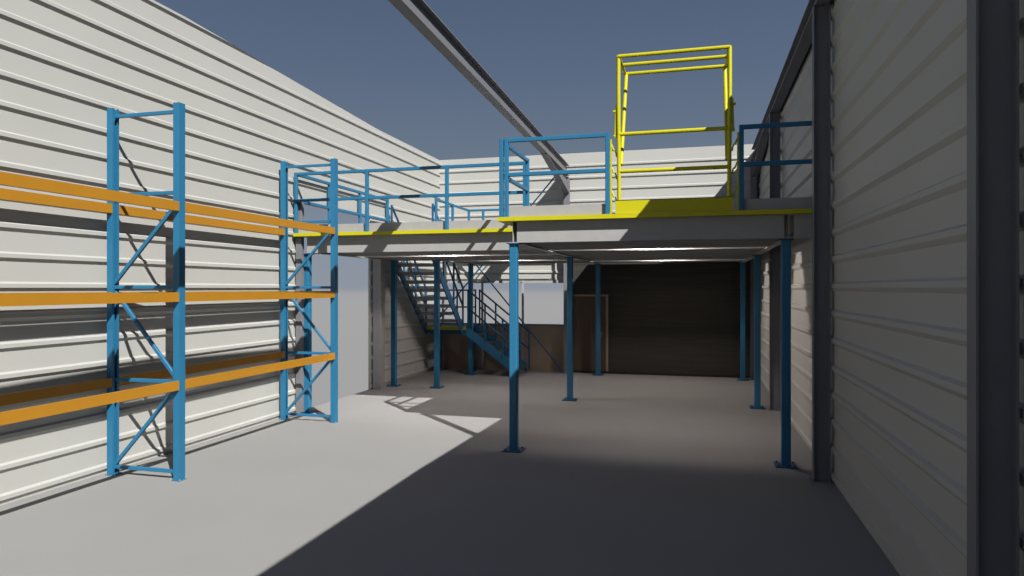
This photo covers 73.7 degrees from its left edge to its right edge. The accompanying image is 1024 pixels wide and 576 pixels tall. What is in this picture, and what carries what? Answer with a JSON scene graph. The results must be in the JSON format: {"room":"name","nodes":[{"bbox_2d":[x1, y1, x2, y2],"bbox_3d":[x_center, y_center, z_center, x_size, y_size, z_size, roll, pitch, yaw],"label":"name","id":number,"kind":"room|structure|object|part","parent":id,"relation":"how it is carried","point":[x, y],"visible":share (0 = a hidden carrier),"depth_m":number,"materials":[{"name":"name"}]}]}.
{"room":"warehouse","nodes":[
{"label":"warehouse","id":0,"kind":"room"},
{"bbox_2d":[0,0,440,505],"bbox_3d":[-5.475,-0.810,7.575,0.082,6.320,25.800,0,0,15],"label":"wall","id":1,"kind":"structure","parent":0,"point":[63,63],"depth_m":9.40,"materials":[{"name":"white metal"}]},
{"bbox_2d":[304,204,370,389],"bbox_3d":[-3.677,0.360,14.356,0.055,3.980,2.990,0,0,15],"label":"trim","id":2,"kind":"structure","parent":1,"relation":"attached to","point":[369,260],"depth_m":15.78,"materials":[{"name":"metal"}]},
{"bbox_2d":[0,368,899,575],"bbox_3d":[-1.181,2.425,6.450,8.960,0.150,25.850,0,0,15],"label":"floor","id":3,"kind":"structure","parent":0,"point":[635,475],"depth_m":7.55,"materials":[{"name":"concrete"}]},
{"bbox_2d":[0,102,338,481],"bbox_3d":[-4.557,0.045,8.483,1.115,4.610,7.580,0,0,15],"label":"rack","id":4,"kind":"object","parent":3,"relation":"on","point":[177,207],"visible":1,"depth_m":8.53,"materials":[{"name":"blue metal"}]},
{"bbox_3d":[-5.036,0.041,8.617,0.090,4.602,0.100,0,0,15],"label":"upright post","id":5,"kind":"part","parent":4,"relation":"part of","materials":[{"name":"blue metal"}]},
{"bbox_3d":[-4.075,0.041,8.360,0.090,4.602,0.100,0,0,15],"label":"upright post","id":6,"kind":"part","parent":4,"relation":"part of","materials":[{"name":"blue metal"}]},
{"bbox_3d":[-4.074,0.041,12.210,0.090,4.602,0.100,0,0,15],"label":"upright post","id":7,"kind":"part","parent":4,"relation":"part of","materials":[{"name":"blue metal"}]},
{"bbox_3d":[-3.112,0.041,11.953,0.090,4.602,0.100,0,0,15],"label":"upright post","id":8,"kind":"part","parent":4,"relation":"part of","materials":[{"name":"blue metal"}]},
{"bbox_2d":[296,202,303,412],"bbox_3d":[-3.960,0.360,12.775,0.143,3.980,0.140,0,0,15],"label":"steel column","id":9,"kind":"structure","parent":3,"relation":"on","point":[299,240],"depth_m":12.73,"materials":[{"name":"metal"}]},
{"bbox_2d":[372,259,385,389],"bbox_3d":[-3.084,0.700,15.869,0.233,3.300,0.260,0,0,15],"label":"steel column","id":10,"kind":"structure","parent":3,"relation":"on","point":[378,265],"depth_m":15.77,"materials":[{"name":"metal"}]},
{"bbox_2d":[391,203,529,372],"bbox_3d":[-1.224,0.170,17.743,2.692,4.360,3.278,0,0,15],"label":"staircase","id":11,"kind":"structure","parent":3,"relation":"on","point":[459,327],"depth_m":18.18,"materials":[{"name":"metal"}]},
{"bbox_3d":[-2.912,-1.485,16.527,0.042,1.050,0.042,0,0,15],"label":"rail post","id":12,"kind":"part","parent":11,"relation":"part of","materials":[{"name":"blue metal"}]},
{"bbox_3d":[-2.628,-0.990,17.584,0.042,2.031,2.218,0,0,15],"label":"hand rail","id":13,"kind":"part","parent":11,"relation":"part of","materials":[{"name":"blue metal"}]},
{"bbox_3d":[-2.532,-0.145,17.944,0.042,1.050,0.042,0,0,15],"label":"rail post","id":14,"kind":"part","parent":11,"relation":"part of","materials":[{"name":"blue metal"}]},
{"bbox_3d":[-2.628,-0.510,17.584,0.042,2.031,2.218,0,0,15],"label":"rail","id":15,"kind":"part","parent":11,"relation":"part of","materials":[{"name":"blue metal"}]},
{"bbox_3d":[-1.888,-1.485,16.252,0.042,1.050,0.042,0,0,15],"label":"rail post","id":16,"kind":"part","parent":11,"relation":"part of","materials":[{"name":"blue metal"}]},
{"bbox_3d":[-2.077,1.715,19.564,0.060,1.270,0.060,0,0,15],"label":"landing leg","id":17,"kind":"part","parent":11,"relation":"part of","materials":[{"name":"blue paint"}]},
{"bbox_3d":[-1.701,-0.825,16.951,0.042,1.050,0.042,0,0,15],"label":"rail post","id":18,"kind":"part","parent":11,"relation":"part of","materials":[{"name":"blue metal"}]},
{"bbox_3d":[-1.797,1.185,18.542,1.170,0.110,0.050,0,0,15],"label":"landing frame","id":19,"kind":"part","parent":11,"relation":"part of","materials":[{"name":"blue paint"}]},
{"bbox_3d":[-1.605,-0.990,17.310,0.042,2.031,2.218,0,0,15],"label":"hand rail","id":20,"kind":"part","parent":11,"relation":"part of","materials":[{"name":"blue metal"}]},
{"bbox_3d":[-1.508,-0.145,17.670,0.042,1.050,0.042,0,0,15],"label":"rail post","id":21,"kind":"part","parent":11,"relation":"part of","materials":[{"name":"metal"}]},
{"bbox_3d":[-1.605,-0.510,17.310,0.042,2.031,2.218,0,0,15],"label":"rail","id":22,"kind":"part","parent":11,"relation":"part of","materials":[{"name":"blue metal"}]},
{"bbox_3d":[-1.565,0.565,19.468,0.042,1.050,0.042,0,0,15],"label":"rail post","id":23,"kind":"part","parent":11,"relation":"part of","materials":[{"name":"metal"}]},
{"bbox_3d":[-1.321,0.515,18.368,0.042,1.050,0.042,0,0,15],"label":"rail post","id":24,"kind":"part","parent":11,"relation":"part of","materials":[{"name":"blue metal"}]},
{"bbox_3d":[-1.181,0.565,18.351,0.042,1.050,0.042,0,0,15],"label":"rail post","id":25,"kind":"part","parent":11,"relation":"part of","materials":[{"name":"metal"}]},
{"bbox_3d":[-1.044,1.715,19.287,0.060,1.270,0.060,0,0,15],"label":"landing leg","id":26,"kind":"part","parent":11,"relation":"part of","materials":[{"name":"blue paint"}]},
{"bbox_3d":[-0.917,0.565,19.336,0.042,1.050,0.042,0,0,15],"label":"rail post","id":27,"kind":"part","parent":11,"relation":"part of","materials":[{"name":"blue metal"}]},
{"bbox_3d":[-0.722,0.945,18.228,0.042,1.050,0.042,0,0,15],"label":"rail post","id":28,"kind":"part","parent":11,"relation":"part of","materials":[{"name":"blue metal"}]},
{"bbox_3d":[-0.485,1.115,18.165,1.466,1.183,0.042,0,0,15],"label":"rail","id":29,"kind":"part","parent":11,"relation":"part of","materials":[{"name":"blue metal"}]},
{"bbox_3d":[-0.485,0.635,18.165,1.466,1.183,0.042,0,0,15],"label":"hand rail","id":30,"kind":"part","parent":11,"relation":"part of","materials":[{"name":"blue metal"}]},
{"bbox_3d":[-0.458,0.945,19.213,0.042,1.050,0.042,0,0,15],"label":"rail post","id":31,"kind":"part","parent":11,"relation":"part of","materials":[{"name":"metal"}]},
{"bbox_3d":[-0.249,1.335,18.101,0.042,1.050,0.042,0,0,15],"label":"rail post","id":32,"kind":"part","parent":11,"relation":"part of","materials":[{"name":"blue metal"}]},
{"bbox_3d":[-0.221,1.115,19.150,1.466,1.183,0.042,0,0,15],"label":"rail","id":33,"kind":"part","parent":11,"relation":"part of","materials":[{"name":"blue metal"}]},
{"bbox_3d":[-0.221,0.635,19.150,1.466,1.183,0.042,0,0,15],"label":"hand rail","id":34,"kind":"part","parent":11,"relation":"part of","materials":[{"name":"blue metal"}]},
{"bbox_3d":[0.210,1.715,17.978,0.042,1.050,0.042,0,0,15],"label":"rail post","id":35,"kind":"part","parent":11,"relation":"part of","materials":[{"name":"blue metal"}]},
{"bbox_3d":[0.474,1.715,18.963,0.042,1.050,0.042,0,0,15],"label":"rail post","id":36,"kind":"part","parent":11,"relation":"part of","materials":[{"name":"metal"}]},
{"bbox_2d":[293,197,811,468],"bbox_3d":[0.908,0.590,14.235,8.765,3.520,9.210,0,0,15],"label":"platform","id":37,"kind":"structure","parent":3,"relation":"on","point":[578,233],"depth_m":11.62,"materials":[{"name":"blue paint"}]},
{"bbox_3d":[-3.852,0.850,12.865,0.115,2.970,0.115,0,0,15],"label":"support post","id":38,"kind":"part","parent":37,"relation":"part of","materials":[{"name":"blue metal"}]},
{"bbox_2d":[298,176,388,223],"bbox_3d":[-3.493,-1.577,14.591,0.080,1.125,3.900,0,0,15],"label":"guardrail","id":39,"kind":"object","parent":37,"relation":"on","point":[359,214],"visible":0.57,"depth_m":14.62,"materials":[{"name":"blue metal"}]},
{"bbox_3d":[-3.697,-1.577,13.828,0.080,1.125,0.080,0,0,15],"label":"rail post","id":40,"kind":"part","parent":39,"relation":"part of","materials":[{"name":"blue metal"}]},
{"bbox_3d":[-3.495,-2.111,14.582,0.055,0.055,3.880,0,0,15],"label":"rail","id":41,"kind":"part","parent":39,"relation":"part of","materials":[{"name":"blue metal"}]},
{"bbox_3d":[-3.495,-1.621,14.582,0.055,0.055,3.880,0,0,15],"label":"rail","id":42,"kind":"part","parent":39,"relation":"part of","materials":[{"name":"blue metal"}]},
{"bbox_3d":[-3.361,-1.577,15.084,0.080,1.125,0.080,0,0,15],"label":"rail post","id":43,"kind":"part","parent":39,"relation":"part of","materials":[{"name":"blue metal"}]},
{"bbox_3d":[-2.998,-1.577,16.436,0.080,1.125,0.080,0,0,15],"label":"rail post","id":44,"kind":"part","parent":39,"relation":"part of","materials":[{"name":"blue metal"}]},
{"bbox_3d":[-2.834,0.850,16.392,0.115,2.970,0.115,0,0,15],"label":"support post","id":45,"kind":"part","parent":37,"relation":"part of","materials":[{"name":"blue metal"}]},
{"bbox_2d":[294,161,524,232],"bbox_3d":[-1.897,-1.577,12.114,4.455,1.125,0.080,0,0,15],"label":"guardrail","id":46,"kind":"object","parent":37,"relation":"on","point":[446,194],"visible":0.77,"depth_m":12.11,"materials":[{"name":"blue metal"}]},
{"bbox_3d":[-4.010,-1.577,12.680,0.080,1.125,0.080,0,0,15],"label":"rail post","id":47,"kind":"part","parent":46,"relation":"part of","materials":[{"name":"blue metal"}]},
{"bbox_3d":[-2.614,-1.577,12.306,0.080,1.125,0.080,0,0,15],"label":"rail post","id":48,"kind":"part","parent":46,"relation":"part of","materials":[{"name":"blue metal"}]},
{"bbox_3d":[-1.878,-2.111,12.108,4.415,0.055,0.055,0,0,15],"label":"rail","id":49,"kind":"part","parent":46,"relation":"part of","materials":[{"name":"blue metal"}]},
{"bbox_3d":[-1.878,-1.621,12.108,4.415,0.055,0.055,0,0,15],"label":"rail","id":50,"kind":"part","parent":46,"relation":"part of","materials":[{"name":"blue metal"}]},
{"bbox_3d":[-1.136,-1.577,11.910,0.080,1.125,0.080,0,0,15],"label":"rail post","id":51,"kind":"part","parent":46,"relation":"part of","materials":[{"name":"blue metal"}]},
{"bbox_3d":[0.216,-1.577,11.547,0.080,1.125,0.080,0,0,15],"label":"rail post","id":52,"kind":"part","parent":46,"relation":"part of","materials":[{"name":"blue metal"}]},
{"bbox_3d":[-1.772,0.850,16.107,0.115,2.970,0.115,0,0,15],"label":"support post","id":53,"kind":"part","parent":37,"relation":"part of","materials":[{"name":"blue metal"}]},
{"bbox_2d":[435,198,468,220],"bbox_3d":[-1.511,-1.577,17.389,0.080,1.125,2.390,0,0,15],"label":"guardrail","id":54,"kind":"object","parent":37,"relation":"on","point":[437,200],"visible":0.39,"depth_m":16.84,"materials":[{"name":"blue metal"}]},
{"bbox_3d":[-1.810,-1.577,16.273,0.080,1.125,0.080,0,0,15],"label":"rail post","id":55,"kind":"part","parent":54,"relation":"part of","materials":[{"name":"blue metal"}]},
{"bbox_3d":[-1.512,-1.577,17.384,0.080,1.125,0.080,0,0,15],"label":"rail post","id":56,"kind":"part","parent":54,"relation":"part of","materials":[{"name":"blue metal"}]},
{"bbox_3d":[-1.506,-2.111,17.408,0.055,0.055,2.350,0,0,15],"label":"rail","id":57,"kind":"part","parent":54,"relation":"part of","materials":[{"name":"blue metal"}]},
{"bbox_3d":[-1.119,0.850,18.541,0.115,2.970,0.115,0,0,15],"label":"support post","id":58,"kind":"part","parent":37,"relation":"part of","materials":[{"name":"blue metal"}]},
{"bbox_2d":[468,209,498,220],"bbox_3d":[0.382,-1.577,18.212,3.310,1.125,0.080,0,0,15],"label":"guardrail","id":59,"kind":"object","parent":37,"relation":"on","point":[470,210],"visible":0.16,"depth_m":18.50,"materials":[{"name":"blue metal"}]},
{"bbox_3d":[0.401,-2.111,18.207,3.270,0.055,0.055,0,0,15],"label":"rail","id":60,"kind":"part","parent":59,"relation":"part of","materials":[{"name":"blue metal"}]},
{"bbox_2d":[499,139,528,216],"bbox_3d":[0.053,-1.577,10.572,0.080,1.125,1.650,0,0,15],"label":"guardrail","id":61,"kind":"object","parent":37,"relation":"on","point":[525,188],"visible":0.78,"depth_m":9.80,"materials":[{"name":"blue metal"}]},
{"bbox_3d":[-0.150,-1.577,9.813,0.080,1.125,0.080,0,0,15],"label":"rail post","id":62,"kind":"part","parent":61,"relation":"part of","materials":[{"name":"blue metal"}]},
{"bbox_3d":[0.053,-2.111,10.572,0.055,0.055,1.570,0,0,15],"label":"rail","id":63,"kind":"part","parent":61,"relation":"part of","materials":[{"name":"blue metal"}]},
{"bbox_3d":[0.053,-1.621,10.572,0.055,0.055,1.570,0,0,15],"label":"rail","id":64,"kind":"part","parent":61,"relation":"part of","materials":[{"name":"blue metal"}]},
{"bbox_3d":[0.256,-1.577,11.330,0.080,1.125,0.080,0,0,15],"label":"rail post","id":65,"kind":"part","parent":61,"relation":"part of","materials":[{"name":"blue metal"}]},
{"bbox_3d":[0.028,0.850,9.879,0.115,2.970,0.115,0,0,15],"label":"support post","id":66,"kind":"part","parent":37,"relation":"part of","materials":[{"name":"blue metal"}]},
{"bbox_3d":[0.028,2.332,9.879,0.280,0.036,0.280,0,0,15],"label":"plate","id":67,"kind":"part","parent":37,"relation":"part of","materials":[{"name":"blue paint"}]},
{"bbox_2d":[504,132,609,216],"bbox_3d":[0.620,-1.577,9.607,1.525,1.125,0.080,0,0,15],"label":"guardrail","id":68,"kind":"object","parent":37,"relation":"on","point":[606,170],"visible":0.92,"depth_m":9.58,"materials":[{"name":"blue metal"}]},
{"bbox_3d":[-0.078,-1.577,9.794,0.080,1.125,0.080,0,0,15],"label":"rail post","id":69,"kind":"part","parent":68,"relation":"part of","materials":[{"name":"blue metal"}]},
{"bbox_3d":[0.620,-2.111,9.607,1.445,0.055,0.055,0,0,15],"label":"rail","id":70,"kind":"part","parent":68,"relation":"part of","materials":[{"name":"blue metal"}]},
{"bbox_3d":[0.620,-1.621,9.607,1.445,0.055,0.055,0,0,15],"label":"rail","id":71,"kind":"part","parent":68,"relation":"part of","materials":[{"name":"blue metal"}]},
{"bbox_3d":[1.318,-1.577,9.420,0.080,1.125,0.080,0,0,15],"label":"rail post","id":72,"kind":"part","parent":68,"relation":"part of","materials":[{"name":"blue metal"}]},
{"bbox_3d":[1.218,0.850,14.323,0.115,2.970,0.115,0,0,15],"label":"support post","id":73,"kind":"part","parent":37,"relation":"part of","materials":[{"name":"blue metal"}]},
{"bbox_3d":[1.218,2.332,14.323,0.280,0.036,0.280,0,0,15],"label":"plate","id":74,"kind":"part","parent":37,"relation":"part of","materials":[{"name":"blue paint"}]},
{"bbox_3d":[2.331,0.850,18.476,0.115,2.970,0.115,0,0,15],"label":"support post","id":75,"kind":"part","parent":37,"relation":"part of","materials":[{"name":"blue metal"}]},
{"bbox_2d":[609,45,738,213],"bbox_3d":[2.271,-2.111,9.577,1.700,2.193,0.857,0,0,15],"label":"gate","id":76,"kind":"object","parent":37,"relation":"on","point":[699,203],"visible":0.99,"depth_m":9.24,"materials":[{"name":"yellow metal"}]},
{"bbox_3d":[1.369,-1.532,9.437,0.024,1.036,0.050,0,0,15],"label":"post","id":77,"kind":"part","parent":76,"relation":"part of","materials":[{"name":"yellow metal"}]},
{"bbox_3d":[1.571,-3.180,9.766,0.054,0.054,0.800,0,0,16],"label":"arm","id":78,"kind":"part","parent":76,"relation":"part of","materials":[{"name":"yellow paint"}]},
{"bbox_3d":[1.602,-2.440,9.784,0.054,1.504,0.798,0,0,15],"label":"leaning arm","id":79,"kind":"part","parent":76,"relation":"part of","materials":[{"name":"yellow paint"}]},
{"bbox_3d":[2.164,-1.111,9.177,1.540,0.185,0.029,0,0,15],"label":"toe plate","id":80,"kind":"part","parent":76,"relation":"part of","materials":[{"name":"yellow paint"}]},
{"bbox_3d":[2.954,-2.440,9.421,0.054,1.504,0.798,0,0,15],"label":"leaning arm","id":81,"kind":"part","parent":76,"relation":"part of","materials":[{"name":"yellow paint"}]},
{"bbox_3d":[2.972,-3.180,9.391,0.054,0.054,0.800,0,0,14],"label":"arm","id":82,"kind":"part","parent":76,"relation":"part of","materials":[{"name":"yellow paint"}]},
{"bbox_3d":[2.982,-1.532,9.005,0.024,1.036,0.050,0,0,15],"label":"post","id":83,"kind":"part","parent":76,"relation":"part of","materials":[{"name":"metal"}]},
{"bbox_3d":[5.889,0.850,17.419,0.115,2.970,0.115,0,0,15],"label":"support post","id":84,"kind":"part","parent":37,"relation":"part of","materials":[{"name":"blue metal"}]},
{"bbox_3d":[4.802,0.850,13.362,0.115,2.970,0.115,0,0,15],"label":"support post","id":85,"kind":"part","parent":37,"relation":"part of","materials":[{"name":"blue metal"}]},
{"bbox_3d":[4.802,2.332,13.362,0.280,0.036,0.280,0,0,15],"label":"plate","id":86,"kind":"part","parent":37,"relation":"part of","materials":[{"name":"blue paint"}]},
{"bbox_2d":[739,121,811,209],"bbox_3d":[3.467,-1.577,8.844,1.020,1.125,0.080,0,0,15],"label":"guardrail","id":87,"kind":"object","parent":37,"relation":"on","point":[742,164],"visible":0.53,"depth_m":8.89,"materials":[{"name":"blue metal"}]},
{"bbox_3d":[3.013,-1.577,8.966,0.080,1.125,0.080,0,0,15],"label":"rail post","id":88,"kind":"part","parent":87,"relation":"part of","materials":[{"name":"blue metal"}]},
{"bbox_3d":[3.482,-2.111,8.840,0.970,0.055,0.055,0,0,15],"label":"rail","id":89,"kind":"part","parent":87,"relation":"part of","materials":[{"name":"blue metal"}]},
{"bbox_3d":[3.482,-1.621,8.840,0.970,0.055,0.055,0,0,15],"label":"rail","id":90,"kind":"part","parent":87,"relation":"part of","materials":[{"name":"blue metal"}]},
{"bbox_3d":[3.618,0.850,9.021,0.115,2.970,0.115,0,0,15],"label":"support post","id":91,"kind":"part","parent":37,"relation":"part of","materials":[{"name":"blue metal"}]},
{"bbox_3d":[3.618,2.332,9.021,0.280,0.036,0.280,0,0,15],"label":"plate","id":92,"kind":"part","parent":37,"relation":"part of","materials":[{"name":"blue paint"}]},
{"bbox_3d":[3.135,-0.984,13.659,4.165,0.045,9.030,0,0,15],"label":"deck panel","id":93,"kind":"part","parent":37,"relation":"part of","materials":[{"name":"grey metal"}]},
{"bbox_2d":[562,177,569,372],"bbox_3d":[1.513,-0.360,18.900,0.240,5.420,0.235,0,0,15],"label":"steel column","id":94,"kind":"structure","parent":3,"relation":"on","point":[566,195],"depth_m":18.82,"materials":[{"name":"metal"}]},
{"bbox_2d":[388,0,568,192],"bbox_3d":[-1.743,-3.196,6.710,0.160,1.172,25.068,0,0,15],"label":"roof beam","id":95,"kind":"structure","parent":94,"relation":"on","point":[418,13],"depth_m":10.85,"materials":[{"name":"grey metal"}]},
{"bbox_2d":[440,177,553,317],"bbox_3d":[-0.374,-1.210,19.217,3.608,4.153,0.100,0,0,15],"label":"brace","id":96,"kind":"object","parent":94,"relation":"attached to","point":[553,177],"visible":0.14,"depth_m":18.96,"materials":[{"name":"blue paint"}]},
{"bbox_2d":[440,219,561,369],"bbox_3d":[-0.365,0.140,19.250,3.608,4.252,0.100,0,0,15],"label":"brace","id":97,"kind":"object","parent":94,"relation":"attached to","point":[559,367],"visible":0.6,"depth_m":19.05,"materials":[{"name":"paint"}]},
{"bbox_3d":[-0.365,0.140,19.250,3.593,4.239,0.050,0,0,15],"label":"brace rod","id":98,"kind":"part","parent":97,"relation":"part of","materials":[{"name":"blue paint"}]},
{"bbox_2d":[749,159,756,379],"bbox_3d":[6.241,-0.480,17.633,0.240,5.660,0.235,0,0,15],"label":"steel column","id":99,"kind":"structure","parent":3,"relation":"on","point":[753,180],"depth_m":17.56,"materials":[{"name":"metal"}]},
{"bbox_2d":[768,112,780,410],"bbox_3d":[5.053,-0.512,13.140,0.230,5.725,0.180,0,0,15],"label":"steel column","id":100,"kind":"structure","parent":3,"relation":"on","point":[774,133],"depth_m":13.13,"materials":[{"name":"metal"}]},
{"bbox_2d":[809,4,831,483],"bbox_3d":[3.759,-0.537,8.310,0.230,5.775,0.180,0,0,15],"label":"steel column","id":101,"kind":"structure","parent":3,"relation":"on","point":[821,16],"depth_m":8.30,"materials":[{"name":"grey metal"}]},
{"bbox_3d":[3.759,2.344,8.310,0.230,0.012,0.180,0,0,15],"label":"plate","id":102,"kind":"part","parent":101,"relation":"part of","materials":[{"name":"grey paint"}]},
{"bbox_2d":[967,0,1018,575],"bbox_3d":[2.465,-0.562,3.481,0.230,5.825,0.180,0,0,15],"label":"steel column","id":103,"kind":"structure","parent":3,"relation":"on","point":[992,25],"depth_m":3.48,"materials":[{"name":"grey metal"}]},
{"bbox_2d":[751,0,830,176],"bbox_3d":[2.995,-3.287,5.440,0.160,0.860,25.062,0,0,15],"label":"roof beam","id":104,"kind":"structure","parent":103,"relation":"on","point":[802,41],"depth_m":11.04,"materials":[{"name":"grey metal"}]},
{"bbox_2d":[439,144,759,374],"bbox_3d":[2.163,-0.700,18.929,8.860,6.100,0.152,0,0,15],"label":"wall","id":105,"kind":"structure","parent":0,"point":[664,317],"depth_m":18.53,"materials":[{"name":"white metal"}]},
{"bbox_2d":[440,280,563,370],"bbox_3d":[-0.326,1.065,19.571,3.720,2.570,0.240,0,0,15],"label":"window","id":106,"kind":"structure","parent":105,"relation":"in","point":[482,282],"depth_m":19.58,"materials":[{"name":"metal"},{"name":"grey paint"}]},
{"bbox_2d":[573,294,607,370],"bbox_3d":[2.121,1.230,18.850,1.060,2.100,0.083,0,0,15],"label":"door","id":107,"kind":"structure","parent":105,"relation":"in","point":[584,305],"depth_m":18.86,"materials":[{"name":"grey paint"}]},
{"bbox_2d":[573,370,749,377],"bbox_3d":[3.925,2.315,18.395,5.100,0.070,0.029,0,0,15],"label":"baseboard","id":108,"kind":"structure","parent":105,"relation":"attached to","point":[574,371],"depth_m":18.34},
{"bbox_3d":[3.964,0.670,18.463,5.140,3.360,0.120,0,0,15],"label":"boarded panel","id":109,"kind":"part","parent":105,"relation":"part of","materials":[{"name":"brown wood"}]},
{"bbox_2d":[758,0,1023,575],"bbox_3d":[3.100,-0.900,5.277,0.082,6.500,25.800,0,0,15],"label":"wall","id":110,"kind":"structure","parent":0,"point":[899,67],"depth_m":5.62,"materials":[{"name":"white metal"}]}
]}

